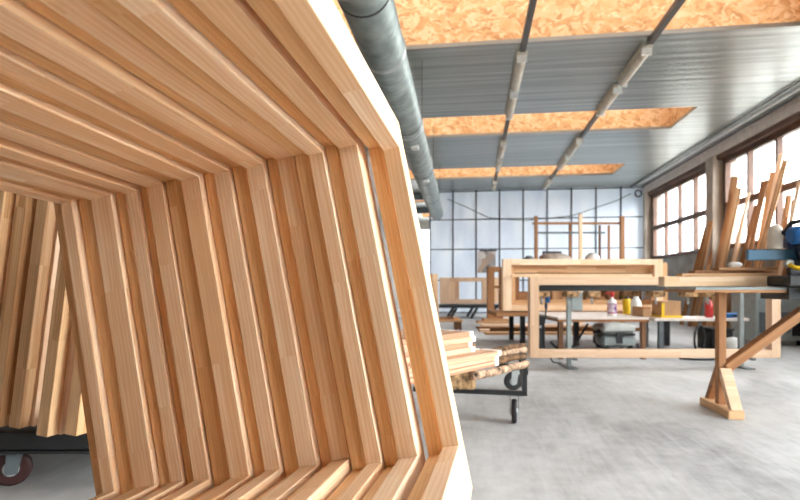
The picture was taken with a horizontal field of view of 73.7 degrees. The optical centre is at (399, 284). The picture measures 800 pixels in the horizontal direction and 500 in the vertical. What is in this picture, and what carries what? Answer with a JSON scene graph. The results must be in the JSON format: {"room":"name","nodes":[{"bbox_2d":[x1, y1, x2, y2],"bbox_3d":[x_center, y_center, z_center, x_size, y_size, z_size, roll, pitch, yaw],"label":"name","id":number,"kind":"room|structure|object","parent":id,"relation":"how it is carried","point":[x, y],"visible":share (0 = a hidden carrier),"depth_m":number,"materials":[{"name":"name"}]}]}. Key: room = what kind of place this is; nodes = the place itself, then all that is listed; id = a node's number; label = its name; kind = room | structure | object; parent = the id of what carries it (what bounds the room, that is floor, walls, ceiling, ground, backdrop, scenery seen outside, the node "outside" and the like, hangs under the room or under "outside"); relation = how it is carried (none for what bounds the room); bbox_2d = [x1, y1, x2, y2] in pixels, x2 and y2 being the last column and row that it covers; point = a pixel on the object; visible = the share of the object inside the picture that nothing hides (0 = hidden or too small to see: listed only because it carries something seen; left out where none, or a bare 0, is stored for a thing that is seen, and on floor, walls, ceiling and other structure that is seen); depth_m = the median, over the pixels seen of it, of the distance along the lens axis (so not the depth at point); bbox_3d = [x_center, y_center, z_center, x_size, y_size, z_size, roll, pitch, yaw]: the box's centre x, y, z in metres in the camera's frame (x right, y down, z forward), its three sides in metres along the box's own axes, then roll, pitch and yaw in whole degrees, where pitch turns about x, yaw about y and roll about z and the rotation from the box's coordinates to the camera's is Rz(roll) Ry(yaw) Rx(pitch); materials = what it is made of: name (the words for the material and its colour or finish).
{"room":"woodworking shop","nodes":[
{"label":"woodworking shop","id":0,"kind":"room"},
{"bbox_2d":[379,206,398,308],"bbox_3d":[-1.516,-1.050,10.301,0.200,3.900,30.000,0,0,8],"label":"wall","id":1,"kind":"structure","parent":0,"point":[380,216],"depth_m":17.82,"materials":[{"name":"grey paint"}]},
{"bbox_2d":[0,308,799,499],"bbox_3d":[2.620,1.000,9.734,8.550,0.200,30.400,0,0,8],"label":"floor","id":2,"kind":"structure","parent":0,"point":[606,428],"depth_m":3.25,"materials":[{"name":"concrete"}]},
{"bbox_2d":[0,425,89,485],"bbox_3d":[-1.676,0.774,2.700,1.066,0.252,0.895,0,0,8],"label":"cart","id":3,"kind":"object","parent":2,"relation":"on","point":[16,464],"visible":0.28,"depth_m":2.33,"materials":[{"name":"metal"}]},
{"bbox_2d":[0,190,86,436],"bbox_3d":[-1.381,-0.158,2.828,0.725,1.643,1.276,0,0,11],"label":"wooden planks","id":4,"kind":"object","parent":3,"relation":"on","point":[27,390],"depth_m":2.29,"materials":[{"name":"brown wood"}]},
{"bbox_2d":[365,151,378,217],"bbox_3d":[-0.545,-0.010,4.020,0.758,1.820,0.808,0,0,0],"label":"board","id":5,"kind":"object","parent":2,"relation":"on","point":[367,152],"visible":0.02,"depth_m":3.66,"materials":[{"name":"brown wood"}]},
{"bbox_2d":[433,274,438,318],"bbox_3d":[0.659,0.340,9.740,0.089,1.090,0.257,0,0,-6],"label":"board","id":6,"kind":"object","parent":2,"relation":"on","point":[435,276],"visible":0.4,"depth_m":9.76,"materials":[{"name":"brown wood"}]},
{"bbox_2d":[439,319,462,329],"bbox_3d":[0.970,0.795,10.750,0.550,0.210,0.300,0,0,0],"label":"bench","id":7,"kind":"object","parent":2,"relation":"on","point":[457,322],"visible":0.57,"depth_m":10.62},
{"bbox_2d":[439,304,498,318],"bbox_3d":[1.887,0.722,14.675,1.850,0.374,0.950,0,0,0],"label":"trestle","id":8,"kind":"object","parent":2,"relation":"on","point":[452,306],"visible":0.59,"depth_m":14.21,"materials":[{"name":"metal"}]},
{"bbox_2d":[440,278,486,303],"bbox_3d":[1.770,0.150,14.360,1.394,0.702,0.120,0,0,0],"label":"door frame","id":9,"kind":"structure","parent":8,"relation":"on","point":[444,282],"depth_m":14.30,"materials":[{"name":"brown wood"}]},
{"bbox_2d":[454,278,498,302],"bbox_3d":[2.095,0.151,14.960,1.397,0.721,0.120,0,0,0],"label":"door frame","id":10,"kind":"structure","parent":8,"relation":"on","point":[456,284],"depth_m":14.90,"materials":[{"name":"brown wood"}]},
{"bbox_2d":[413,353,527,422],"bbox_3d":[0.554,0.708,3.989,0.740,0.385,1.450,0,0,12],"label":"cart","id":11,"kind":"object","parent":2,"relation":"on","point":[513,380],"visible":0.5,"depth_m":3.46,"materials":[{"name":"metal"}]},
{"bbox_2d":[450,370,475,389],"bbox_3d":[0.398,0.596,3.509,0.205,0.166,0.146,0,0,8],"label":"log","id":12,"kind":"object","parent":11,"relation":"on","point":[459,381],"visible":0.3,"depth_m":3.45,"materials":[{"name":"wood"}]},
{"bbox_2d":[468,360,529,380],"bbox_3d":[0.583,0.488,3.060,0.054,0.050,0.623,0,0,41],"label":"bark slab","id":13,"kind":"object","parent":11,"relation":"on","point":[477,375],"visible":1,"depth_m":3.00,"materials":[{"name":"wood"}]},
{"bbox_2d":[410,360,498,384],"bbox_3d":[0.180,0.449,2.715,0.119,0.029,1.050,0,0,41],"label":"board","id":14,"kind":"object","parent":13,"relation":"on","point":[465,369],"visible":0.34,"depth_m":2.86,"materials":[{"name":"brown wood"}]},
{"bbox_2d":[409,356,498,377],"bbox_3d":[0.186,0.420,2.742,0.119,0.029,1.050,0,0,41],"label":"board","id":15,"kind":"object","parent":14,"relation":"on","point":[463,364],"visible":0.16,"depth_m":2.88,"materials":[{"name":"brown wood"}]},
{"bbox_2d":[407,349,500,372],"bbox_3d":[0.196,0.391,2.722,0.119,0.029,1.050,0,0,41],"label":"board","id":16,"kind":"object","parent":15,"relation":"on","point":[481,353],"visible":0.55,"depth_m":2.87,"materials":[{"name":"brown wood"}]},
{"bbox_2d":[490,343,525,350],"bbox_3d":[0.768,0.488,4.054,0.055,0.046,0.753,0,0,41],"label":"bark slab","id":17,"kind":"object","parent":11,"relation":"on","point":[511,346],"visible":0.48,"depth_m":4.13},
{"bbox_2d":[499,353,526,364],"bbox_3d":[0.619,0.489,3.409,0.048,0.048,0.752,0,0,40],"label":"bark slab","id":18,"kind":"object","parent":11,"relation":"on","point":[504,359],"visible":0.48,"depth_m":3.52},
{"bbox_3d":[0.098,0.449,2.815,0.119,0.029,1.050,0,0,41],"label":"board","id":19,"kind":"object","parent":18,"relation":"on","visible":0},
{"bbox_3d":[0.077,0.420,2.815,0.119,0.029,1.050,0,0,41],"label":"board","id":20,"kind":"object","parent":19,"relation":"on","visible":0},
{"bbox_3d":[0.081,0.391,2.800,0.119,0.029,1.050,0,0,41],"label":"board","id":21,"kind":"object","parent":20,"relation":"on","visible":0},
{"bbox_2d":[406,346,474,362],"bbox_3d":[0.034,0.361,2.650,0.119,0.029,1.050,0,0,41],"label":"board","id":22,"kind":"object","parent":21,"relation":"on","point":[451,352],"visible":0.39,"depth_m":2.88,"materials":[{"name":"brown wood"}]},
{"bbox_2d":[405,342,471,356],"bbox_3d":[0.021,0.332,2.654,0.119,0.029,1.050,0,0,41],"label":"board","id":23,"kind":"object","parent":22,"relation":"on","point":[467,344],"visible":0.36,"depth_m":2.90,"materials":[{"name":"brown wood"}]},
{"bbox_2d":[403,336,475,350],"bbox_3d":[0.038,0.303,2.649,0.119,0.029,1.050,0,0,41],"label":"board","id":24,"kind":"object","parent":23,"relation":"on","point":[473,338],"visible":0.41,"depth_m":2.87,"materials":[{"name":"brown wood"}]},
{"bbox_2d":[402,330,472,344],"bbox_3d":[0.024,0.274,2.635,0.119,0.029,1.050,0,0,41],"label":"board","id":25,"kind":"object","parent":24,"relation":"on","point":[446,335],"visible":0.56,"depth_m":2.88,"materials":[{"name":"brown wood"}]},
{"bbox_2d":[499,347,527,356],"bbox_3d":[0.698,0.489,3.750,0.050,0.048,0.752,0,0,41],"label":"bark slab","id":26,"kind":"object","parent":11,"relation":"on","point":[522,349],"visible":0.42,"depth_m":3.88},
{"bbox_2d":[476,320,508,323],"bbox_3d":[2.203,0.875,12.664,0.750,0.050,0.400,0,0,0],"label":"plank","id":27,"kind":"object","parent":2,"relation":"on","point":[477,321],"visible":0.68,"depth_m":12.46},
{"bbox_2d":[481,318,508,320],"bbox_3d":[2.299,0.824,12.700,0.660,0.050,0.400,0,0,0],"label":"plank","id":28,"kind":"object","parent":27,"relation":"on","point":[482,319],"visible":0.74,"depth_m":12.50,"materials":[{"name":"brown wood"}]},
{"bbox_2d":[487,267,502,318],"bbox_3d":[2.259,0.181,12.710,0.360,1.230,0.220,0,0,0],"label":"window frame","id":29,"kind":"structure","parent":28,"relation":"on","point":[490,270],"depth_m":12.60,"materials":[{"name":"wood"}]},
{"bbox_2d":[480,324,585,325],"bbox_3d":[2.914,0.877,11.644,2.300,0.045,0.220,0,0,-2],"label":"plank","id":30,"kind":"object","parent":2,"relation":"on","point":[480,324],"visible":0.52,"depth_m":11.54,"materials":[{"name":"brown wood"}]},
{"bbox_2d":[476,326,591,328],"bbox_3d":[2.892,0.877,11.036,2.600,0.045,0.220,0,0,-1],"label":"plank","id":31,"kind":"object","parent":2,"relation":"on","point":[477,327],"visible":0.4,"depth_m":10.95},
{"bbox_2d":[484,331,593,334],"bbox_3d":[2.698,0.877,9.710,2.300,0.045,0.220,0,0,0],"label":"plank","id":32,"kind":"object","parent":2,"relation":"on","point":[485,332],"visible":0.58,"depth_m":9.60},
{"bbox_2d":[539,315,544,348],"bbox_3d":[1.812,0.650,7.034,0.130,0.500,0.332,0,0,0],"label":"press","id":33,"kind":"object","parent":2,"relation":"on","point":[541,318],"visible":0.33,"depth_m":6.90,"materials":[{"name":"metal"}]},
{"bbox_2d":[486,310,669,345],"bbox_3d":[2.776,0.652,8.350,2.700,0.495,0.900,0,0,0],"label":"table","id":34,"kind":"object","parent":2,"relation":"on","point":[511,314],"visible":0.48,"depth_m":7.95,"materials":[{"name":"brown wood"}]},
{"bbox_2d":[502,259,662,310],"bbox_3d":[2.745,0.000,8.055,2.400,0.780,0.110,0,0,0],"label":"window casing","id":35,"kind":"structure","parent":34,"relation":"on","point":[656,264],"depth_m":8.00,"materials":[{"name":"brown wood"}]},
{"bbox_2d":[512,274,652,276],"bbox_3d":[2.696,-0.141,7.900,2.074,0.045,0.040,0,0,0],"label":"batten","id":36,"kind":"object","parent":35,"relation":"attached to","point":[513,275],"visible":0.86,"depth_m":7.88,"materials":[{"name":"brown wood"}]},
{"bbox_2d":[512,263,666,304],"bbox_3d":[2.861,0.023,8.215,2.448,0.734,0.110,0,0,0],"label":"window casing","id":37,"kind":"structure","parent":34,"relation":"on","point":[515,268],"depth_m":8.16,"materials":[{"name":"brown wood"}]},
{"bbox_2d":[515,264,667,299],"bbox_3d":[2.956,0.031,8.375,2.449,0.718,0.110,0,0,0],"label":"window casing","id":38,"kind":"structure","parent":34,"relation":"on","point":[516,278],"depth_m":8.32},
{"bbox_2d":[619,291,641,299],"bbox_3d":[3.704,0.224,8.608,0.300,0.360,0.240,0,0,4],"label":"wood block","id":39,"kind":"object","parent":34,"relation":"on","point":[631,294],"visible":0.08,"depth_m":8.49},
{"bbox_2d":[532,214,624,323],"bbox_3d":[3.987,-0.350,12.260,2.255,2.500,0.640,0,0,0],"label":"rack","id":40,"kind":"object","parent":2,"relation":"on","point":[621,223],"depth_m":12.04,"materials":[{"name":"brown wood"}]},
{"bbox_2d":[539,253,571,258],"bbox_3d":[3.562,-0.640,12.246,0.753,0.198,0.418,0,0,0],"label":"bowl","id":41,"kind":"object","parent":40,"relation":"on","point":[548,255],"visible":0.79,"depth_m":12.11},
{"bbox_2d":[539,312,648,358],"bbox_3d":[2.450,0.646,7.115,1.098,0.508,1.398,0,0,0],"label":"table","id":42,"kind":"object","parent":2,"relation":"on","point":[560,317],"visible":0.64,"depth_m":6.45,"materials":[{"name":"white laminate"}]},
{"bbox_2d":[606,292,616,315],"bbox_3d":[2.681,0.239,6.751,0.114,0.305,0.113,0,0,-37],"label":"spray bottle","id":43,"kind":"object","parent":42,"relation":"on","point":[611,304],"visible":0.98,"depth_m":6.72,"materials":[{"name":"white plastic"}]},
{"bbox_2d":[632,306,650,316],"bbox_3d":[3.032,0.331,6.699,0.102,0.122,0.302,0,0,0],"label":"cardboard box","id":44,"kind":"object","parent":42,"relation":"on","point":[641,311],"visible":1,"depth_m":6.59,"materials":[{"name":"brown cardboard"}]},
{"bbox_2d":[592,323,639,348],"bbox_3d":[2.971,0.719,7.449,0.633,0.358,0.512,0,0,0],"label":"toolbox","id":45,"kind":"object","parent":2,"relation":"on","point":[606,335],"visible":0.89,"depth_m":7.31,"materials":[{"name":"grey paint"}]},
{"bbox_2d":[539,285,755,369],"bbox_3d":[2.651,0.450,5.835,2.349,0.900,0.450,0,0,0],"label":"stand","id":46,"kind":"object","parent":2,"relation":"on","point":[574,298],"visible":0.73,"depth_m":5.81,"materials":[{"name":"grey paint"}]},
{"bbox_2d":[541,292,561,362],"bbox_3d":[1.716,0.464,6.037,0.294,0.879,0.102,0,0,-42],"label":"gun","id":47,"kind":"object","parent":46,"relation":"hanging from","point":[547,299],"visible":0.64,"depth_m":5.95,"materials":[{"name":"blue paint"}]},
{"bbox_2d":[528,277,780,357],"bbox_3d":[2.683,0.341,5.650,2.636,0.850,0.100,0,0,0],"label":"door frame","id":48,"kind":"structure","parent":46,"relation":"on","point":[773,306],"depth_m":5.60,"materials":[{"name":"brown wood"}]},
{"bbox_2d":[679,225,705,324],"bbox_3d":[6.577,-0.221,11.918,0.608,2.239,0.065,0,0,21],"label":"plank","id":49,"kind":"object","parent":2,"relation":"on","point":[698,258],"visible":0.6,"depth_m":11.88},
{"bbox_2d":[679,325,714,360],"bbox_3d":[3.806,0.710,6.634,0.355,0.378,0.990,0,0,43],"label":"coil","id":50,"kind":"object","parent":2,"relation":"on","point":[698,326],"visible":0.69,"depth_m":6.84,"materials":[{"name":"black rubber"}]},
{"bbox_2d":[646,316,748,348],"bbox_3d":[4.106,0.677,7.525,1.280,0.445,0.550,0,0,0],"label":"bench","id":51,"kind":"object","parent":2,"relation":"on","point":[660,321],"visible":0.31,"depth_m":7.27,"materials":[{"name":"white laminate"}]},
{"bbox_2d":[651,300,682,317],"bbox_3d":[3.768,0.339,7.549,0.300,0.230,0.322,0,0,0],"label":"carton","id":52,"kind":"object","parent":51,"relation":"on","point":[663,308],"visible":0.97,"depth_m":7.40,"materials":[{"name":"cardboard"}]},
{"bbox_2d":[651,314,682,317],"bbox_3d":[3.768,0.439,7.549,0.300,0.030,0.322,0,0,0],"label":"tray","id":53,"kind":"object","parent":51,"relation":"on","point":[652,315],"depth_m":7.40,"materials":[{"name":"yellow plastic"}]},
{"bbox_2d":[705,300,712,317],"bbox_3d":[4.316,0.334,7.450,0.100,0.240,0.100,0,0,8],"label":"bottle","id":54,"kind":"object","parent":51,"relation":"on","point":[708,307],"visible":0.82,"depth_m":7.41,"materials":[{"name":"plastic"}]},
{"bbox_2d":[687,221,712,326],"bbox_3d":[6.410,-0.237,11.386,0.512,2.266,0.074,0,0,8],"label":"plank","id":55,"kind":"object","parent":2,"relation":"on","point":[710,223],"visible":0.84,"depth_m":11.37,"materials":[{"name":"wood"}]},
{"bbox_2d":[692,246,712,326],"bbox_3d":[6.528,-0.080,11.408,0.548,1.956,0.085,0,0,-1],"label":"plank","id":56,"kind":"object","parent":2,"relation":"on","point":[710,258],"visible":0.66,"depth_m":11.40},
{"bbox_2d":[702,220,724,325],"bbox_3d":[6.415,-0.277,10.810,0.625,2.350,0.099,0,0,-5],"label":"plank","id":57,"kind":"object","parent":2,"relation":"on","point":[718,252],"visible":0.06,"depth_m":10.82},
{"bbox_2d":[696,326,734,348],"bbox_3d":[4.442,0.750,7.530,0.300,0.300,0.420,0,0,0],"label":"crate","id":58,"kind":"object","parent":2,"relation":"on","point":[709,330],"visible":0.48,"depth_m":7.44,"materials":[{"name":"plastic"}]},
{"bbox_2d":[706,188,741,325],"bbox_3d":[6.317,-0.504,10.411,0.708,2.804,0.098,0,0,-3],"label":"plank","id":59,"kind":"object","parent":2,"relation":"on","point":[736,199],"visible":0.58,"depth_m":10.40,"materials":[{"name":"wood"}]},
{"bbox_2d":[713,177,738,325],"bbox_3d":[6.431,-0.628,10.598,0.549,3.047,0.108,0,0,4],"label":"plank","id":60,"kind":"object","parent":2,"relation":"on","point":[734,180],"visible":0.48,"depth_m":10.59,"materials":[{"name":"wood"}]},
{"bbox_2d":[726,337,736,348],"bbox_3d":[4.371,0.790,7.000,0.237,0.220,0.237,0,0,8],"label":"drum","id":61,"kind":"object","parent":2,"relation":"on","point":[731,342],"visible":0.43,"depth_m":6.92,"materials":[{"name":"plastic"}]},
{"bbox_2d":[664,286,799,419],"bbox_3d":[2.974,0.455,3.809,1.830,0.890,0.685,0,0,8],"label":"trestle table","id":62,"kind":"object","parent":2,"relation":"on","point":[721,397],"visible":0.99,"depth_m":3.73,"materials":[{"name":"brown wood"}]},
{"bbox_2d":[658,276,778,286],"bbox_3d":[2.367,-0.026,3.954,0.820,0.075,0.120,0,0,7],"label":"beam","id":63,"kind":"structure","parent":62,"relation":"on","point":[706,281],"depth_m":3.90,"materials":[{"name":"brown wood"}]},
{"bbox_2d":[676,273,776,275],"bbox_3d":[2.404,-0.075,3.937,0.660,0.020,0.100,0,0,5],"label":"board","id":64,"kind":"object","parent":63,"relation":"on","point":[679,274],"visible":0.86,"depth_m":3.89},
{"bbox_2d":[688,270,772,272],"bbox_3d":[2.456,-0.097,3.968,0.560,0.020,0.100,0,0,3],"label":"board","id":65,"kind":"object","parent":64,"relation":"on","point":[695,271],"visible":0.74,"depth_m":3.92,"materials":[{"name":"brown wood"}]},
{"bbox_2d":[712,267,776,269],"bbox_3d":[2.535,-0.118,3.928,0.400,0.020,0.100,0,0,6],"label":"board","id":66,"kind":"object","parent":65,"relation":"on","point":[718,268],"visible":0.82,"depth_m":3.88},
{"bbox_2d":[746,219,799,285],"bbox_3d":[2.843,-0.229,3.658,0.770,0.476,0.320,0,0,8],"label":"saw","id":67,"kind":"object","parent":62,"relation":"on","point":[776,242],"visible":1,"depth_m":3.74,"materials":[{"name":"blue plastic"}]},
{"bbox_2d":[767,224,782,248],"bbox_3d":[2.660,-0.340,3.784,0.097,0.177,0.095,0,0,8],"label":"hood","id":68,"kind":"object","parent":67,"relation":"attached to","point":[775,232],"depth_m":3.75,"materials":[{"name":"beige plastic"}]},
{"bbox_2d":[726,216,746,309],"bbox_3d":[6.390,-0.218,10.283,0.521,2.229,0.074,0,0,14],"label":"plank","id":69,"kind":"object","parent":2,"relation":"on","point":[727,300],"visible":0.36,"depth_m":10.24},
{"bbox_2d":[726,193,750,299],"bbox_3d":[6.317,-0.422,10.112,0.590,2.632,0.054,0,0,14],"label":"plank","id":70,"kind":"object","parent":2,"relation":"on","point":[748,194],"visible":0.42,"depth_m":10.07,"materials":[{"name":"brown wood"}]},
{"bbox_2d":[726,205,755,327],"bbox_3d":[6.286,-0.288,9.858,0.611,2.370,0.060,0,0,21],"label":"plank","id":71,"kind":"object","parent":2,"relation":"on","point":[748,236],"visible":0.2,"depth_m":9.81,"materials":[{"name":"wood"}]},
{"bbox_2d":[730,180,767,327],"bbox_3d":[6.164,-0.484,9.434,0.709,2.758,0.058,0,0,0],"label":"plank","id":72,"kind":"object","parent":2,"relation":"on","point":[766,181],"visible":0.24,"depth_m":9.42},
{"bbox_2d":[748,181,764,266],"bbox_3d":[6.309,-0.487,9.620,0.500,2.761,0.060,0,0,21],"label":"plank","id":73,"kind":"object","parent":2,"relation":"on","point":[762,182],"visible":0.34,"depth_m":9.57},
{"bbox_2d":[753,172,774,266],"bbox_3d":[6.218,-0.537,9.255,0.569,2.862,0.075,0,0,-1],"label":"plank","id":74,"kind":"object","parent":2,"relation":"on","point":[771,174],"visible":0.34,"depth_m":9.25,"materials":[{"name":"wood"}]},
{"bbox_2d":[731,293,799,345],"bbox_3d":[5.615,0.480,8.135,0.750,0.840,0.630,0,0,0],"label":"base cabinet","id":75,"kind":"object","parent":2,"relation":"on","point":[754,306],"visible":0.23,"depth_m":7.85,"materials":[{"name":"metal"}]},
{"bbox_2d":[754,160,787,266],"bbox_3d":[6.069,-0.596,8.944,0.780,2.985,0.067,0,0,12],"label":"plank","id":76,"kind":"object","parent":2,"relation":"on","point":[784,162],"visible":0.44,"depth_m":8.90,"materials":[{"name":"wood"}]},
{"bbox_2d":[760,154,783,266],"bbox_3d":[6.177,-0.662,9.089,0.609,3.111,0.059,0,0,19],"label":"plank","id":77,"kind":"object","parent":2,"relation":"on","point":[780,156],"visible":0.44,"depth_m":9.02,"materials":[{"name":"brown wood"}]},
{"bbox_2d":[774,195,791,273],"bbox_3d":[6.231,-0.296,8.791,0.421,2.380,0.076,0,0,6],"label":"plank","id":78,"kind":"object","parent":2,"relation":"on","point":[788,198],"visible":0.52,"depth_m":8.77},
{"bbox_2d":[777,181,799,275],"bbox_3d":[6.110,-0.384,8.518,0.564,2.555,0.057,0,0,6],"label":"plank","id":79,"kind":"object","parent":2,"relation":"on","point":[797,189],"visible":0.42,"depth_m":8.49,"materials":[{"name":"brown wood"}]},
{"bbox_3d":[-0.612,0.352,0.573,1.424,1.096,1.564,0,0,8],"label":"cart","id":80,"kind":"object","parent":2,"relation":"on","visible":0},
{"bbox_2d":[0,0,471,499],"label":"wooden frame","id":81,"kind":"object","parent":80,"relation":"on","point":[315,34],"depth_m":1.37,"materials":[{"name":"brown wood"}]},
{"bbox_2d":[429,186,643,313],"bbox_3d":[4.248,-1.050,16.579,6.682,3.900,0.045,0,0,8],"label":"wall","id":82,"kind":"structure","parent":0,"point":[455,239],"depth_m":16.66,"materials":[{"name":"glass"}]},
{"bbox_2d":[477,250,496,272],"bbox_3d":[2.735,-0.740,16.739,0.600,0.720,0.030,0,0,8],"label":"poster","id":83,"kind":"object","parent":82,"relation":"attached to","point":[485,258],"visible":1,"depth_m":16.74,"materials":[{"name":"brown paper"}]},
{"bbox_2d":[448,193,630,220],"bbox_3d":[4.239,-2.379,16.498,5.529,0.780,0.040,0,0,8],"label":"cable","id":84,"kind":"object","parent":82,"relation":"hanging from","point":[630,193],"visible":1,"depth_m":16.45,"materials":[{"name":"black plastic"}]},
{"bbox_2d":[364,21,799,220],"bbox_3d":[2.620,-3.025,9.734,8.550,0.050,30.400,0,0,8],"label":"ceiling","id":85,"kind":"structure","parent":0,"point":[724,73],"depth_m":8.19,"materials":[{"name":"metal"}]},
{"bbox_2d":[337,0,442,219],"bbox_3d":[0.168,-2.464,7.901,0.598,1.132,17.705,0,0,6],"label":"air duct","id":86,"kind":"object","parent":85,"relation":"hanging from","point":[374,25],"visible":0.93,"depth_m":5.16,"materials":[{"name":"metal"}]},
{"bbox_2d":[498,140,506,158],"bbox_3d":[2.209,-2.930,11.557,0.140,0.137,1.100,0,0,8],"label":"tube light","id":87,"kind":"object","parent":85,"relation":"attached to","point":[502,144],"visible":0.99,"depth_m":11.30,"materials":[{"name":"beige plastic"}]},
{"bbox_2d":[505,89,517,119],"bbox_3d":[1.818,-2.930,8.704,0.140,0.137,1.100,0,0,8],"label":"tube light","id":88,"kind":"object","parent":85,"relation":"attached to","point":[512,96],"visible":0.89,"depth_m":8.57,"materials":[{"name":"beige plastic"}]},
{"bbox_2d":[506,97,516,118],"bbox_3d":[1.818,-2.924,8.704,0.116,0.116,1.040,0,0,8],"label":"diffuser","id":89,"kind":"object","parent":88,"relation":"attached to","point":[511,101],"depth_m":8.67,"materials":[{"name":"beige plastic"}]},
{"bbox_2d":[494,0,536,180],"bbox_3d":[1.720,-2.965,7.990,0.070,0.070,14.240,0,0,8],"label":"conduit","id":90,"kind":"object","parent":85,"relation":"attached to","point":[532,3],"visible":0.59,"depth_m":6.21,"materials":[{"name":"metal"}]},
{"bbox_2d":[409,164,622,177],"bbox_3d":[2.732,-3.525,14.236,6.010,0.950,1.410,0,0,8],"label":"ceiling panel","id":91,"kind":"object","parent":85,"relation":"attached to","point":[593,168],"depth_m":14.81,"materials":[{"name":"orange wood"}]},
{"bbox_2d":[510,51,526,91],"bbox_3d":[1.636,-2.930,7.376,0.140,0.137,1.100,0,0,8],"label":"tube light","id":92,"kind":"object","parent":85,"relation":"attached to","point":[520,58],"visible":0.99,"depth_m":7.20,"materials":[{"name":"beige paint"}]},
{"bbox_2d":[511,61,524,90],"bbox_3d":[1.636,-2.924,7.376,0.116,0.116,1.040,0,0,8],"label":"diffuser","id":93,"kind":"object","parent":92,"relation":"attached to","point":[518,68],"depth_m":7.35,"materials":[{"name":"beige plastic"}]},
{"bbox_2d":[423,107,692,134],"bbox_3d":[2.152,-3.525,10.000,6.010,0.950,1.340,0,0,8],"label":"ceiling panel","id":94,"kind":"object","parent":85,"relation":"attached to","point":[653,117],"depth_m":10.53,"materials":[{"name":"orange wood"}]},
{"bbox_2d":[333,0,799,46],"bbox_3d":[1.593,-3.525,5.919,6.010,0.950,1.380,0,0,8],"label":"ceiling panel","id":95,"kind":"object","parent":85,"relation":"attached to","point":[421,22],"depth_m":6.53,"materials":[{"name":"orange wood"}]},
{"bbox_2d":[567,137,582,156],"bbox_3d":[3.715,-2.930,11.351,0.140,0.137,1.100,0,0,8],"label":"tube light","id":96,"kind":"object","parent":85,"relation":"attached to","point":[576,143],"visible":0.99,"depth_m":11.18,"materials":[{"name":"beige plastic"}]},
{"bbox_2d":[567,142,579,155],"bbox_3d":[3.715,-2.924,11.351,0.116,0.116,1.040,0,0,8],"label":"diffuser","id":97,"kind":"object","parent":96,"relation":"attached to","point":[573,147],"depth_m":11.35,"materials":[{"name":"beige plastic"}]},
{"bbox_2d":[596,84,621,115],"bbox_3d":[3.324,-2.930,8.498,0.140,0.137,1.100,0,0,8],"label":"tube light","id":98,"kind":"object","parent":85,"relation":"attached to","point":[614,91],"visible":0.92,"depth_m":8.35,"materials":[{"name":"beige plastic"}]},
{"bbox_2d":[597,90,618,114],"bbox_3d":[3.324,-2.924,8.498,0.116,0.116,1.040,0,0,8],"label":"diffuser","id":99,"kind":"object","parent":98,"relation":"attached to","point":[611,95],"depth_m":8.47,"materials":[{"name":"beige plastic"}]},
{"bbox_2d":[549,0,685,179],"bbox_3d":[3.226,-2.965,7.784,0.070,0.070,14.240,0,0,8],"label":"conduit","id":100,"kind":"object","parent":85,"relation":"attached to","point":[677,4],"visible":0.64,"depth_m":6.18,"materials":[{"name":"metal"}]},
{"bbox_2d":[617,44,652,86],"bbox_3d":[3.142,-2.930,7.170,0.140,0.137,1.100,0,0,8],"label":"tube light","id":101,"kind":"object","parent":85,"relation":"attached to","point":[643,51],"visible":0.97,"depth_m":7.03,"materials":[{"name":"beige plastic"}]},
{"bbox_2d":[619,51,647,85],"bbox_3d":[3.142,-2.924,7.170,0.116,0.116,1.040,0,0,8],"label":"diffuser","id":102,"kind":"object","parent":101,"relation":"attached to","point":[638,58],"depth_m":7.12,"materials":[{"name":"beige plastic"}]},
{"bbox_2d":[630,80,799,186],"bbox_3d":[5.489,-2.970,5.294,0.032,0.032,21.940,0,0,8],"label":"ceiling pipe","id":103,"kind":"object","parent":85,"relation":"attached to","point":[797,82],"visible":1,"depth_m":9.88,"materials":[{"name":"metal"}]},
{"bbox_2d":[635,86,799,187],"bbox_3d":[5.648,-2.970,5.272,0.049,0.049,21.940,0,0,8],"label":"ceiling pipe","id":104,"kind":"object","parent":85,"relation":"attached to","point":[797,88],"visible":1,"depth_m":10.13,"materials":[{"name":"grey metal"}]},
{"bbox_2d":[657,160,786,327],"bbox_3d":[6.707,-1.050,9.175,0.200,3.900,30.000,0,0,8],"label":"wall","id":105,"kind":"structure","parent":0,"point":[683,263],"depth_m":13.43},
{"bbox_2d":[643,192,652,299],"bbox_3d":[7.407,-0.925,15.907,0.240,3.650,0.170,0,0,8],"label":"trim","id":106,"kind":"structure","parent":105,"relation":"attached to","point":[647,199],"depth_m":15.83,"materials":[{"name":"concrete"}]},
{"bbox_2d":[653,168,705,258],"bbox_3d":[7.215,-1.705,13.733,0.108,1.890,3.930,0,0,8],"label":"window","id":107,"kind":"structure","parent":105,"relation":"in","point":[697,214],"depth_m":13.70,"materials":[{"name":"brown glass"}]},
{"bbox_2d":[706,156,723,301],"bbox_3d":[6.807,-0.925,11.523,0.240,3.650,0.360,0,0,8],"label":"trim","id":108,"kind":"structure","parent":105,"relation":"attached to","point":[714,167],"depth_m":11.36,"materials":[{"name":"concrete"}]},
{"bbox_2d":[644,97,799,192],"bbox_3d":[5.883,-2.870,5.225,0.040,0.220,21.950,0,0,8],"label":"trim","id":109,"kind":"structure","parent":105,"relation":"attached to","point":[793,107],"depth_m":10.50,"materials":[{"name":"grey metal"}]},
{"bbox_2d":[648,111,799,194],"bbox_3d":[5.983,-2.720,5.211,0.160,0.120,21.950,0,0,8],"label":"trim","id":110,"kind":"structure","parent":105,"relation":"attached to","point":[795,118],"depth_m":10.35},
{"bbox_2d":[724,121,799,248],"bbox_3d":[6.604,-1.705,9.280,0.108,1.890,3.940,0,0,8],"label":"window","id":111,"kind":"structure","parent":105,"relation":"in","point":[778,138],"depth_m":10.16,"materials":[{"name":"brown wood"}]},
{"bbox_3d":[0.546,-1.050,-5.222,8.500,3.900,0.200,0,0,8],"label":"wall","id":112,"kind":"structure","parent":0,"visible":0},
{"bbox_2d":[640,94,799,187],"bbox_3d":[5.767,-2.930,5.256,0.036,0.036,21.940,0,0,8],"label":"ceiling pipe","id":113,"kind":"object","parent":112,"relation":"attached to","point":[797,96],"visible":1,"depth_m":10.34,"materials":[{"name":"metal"}]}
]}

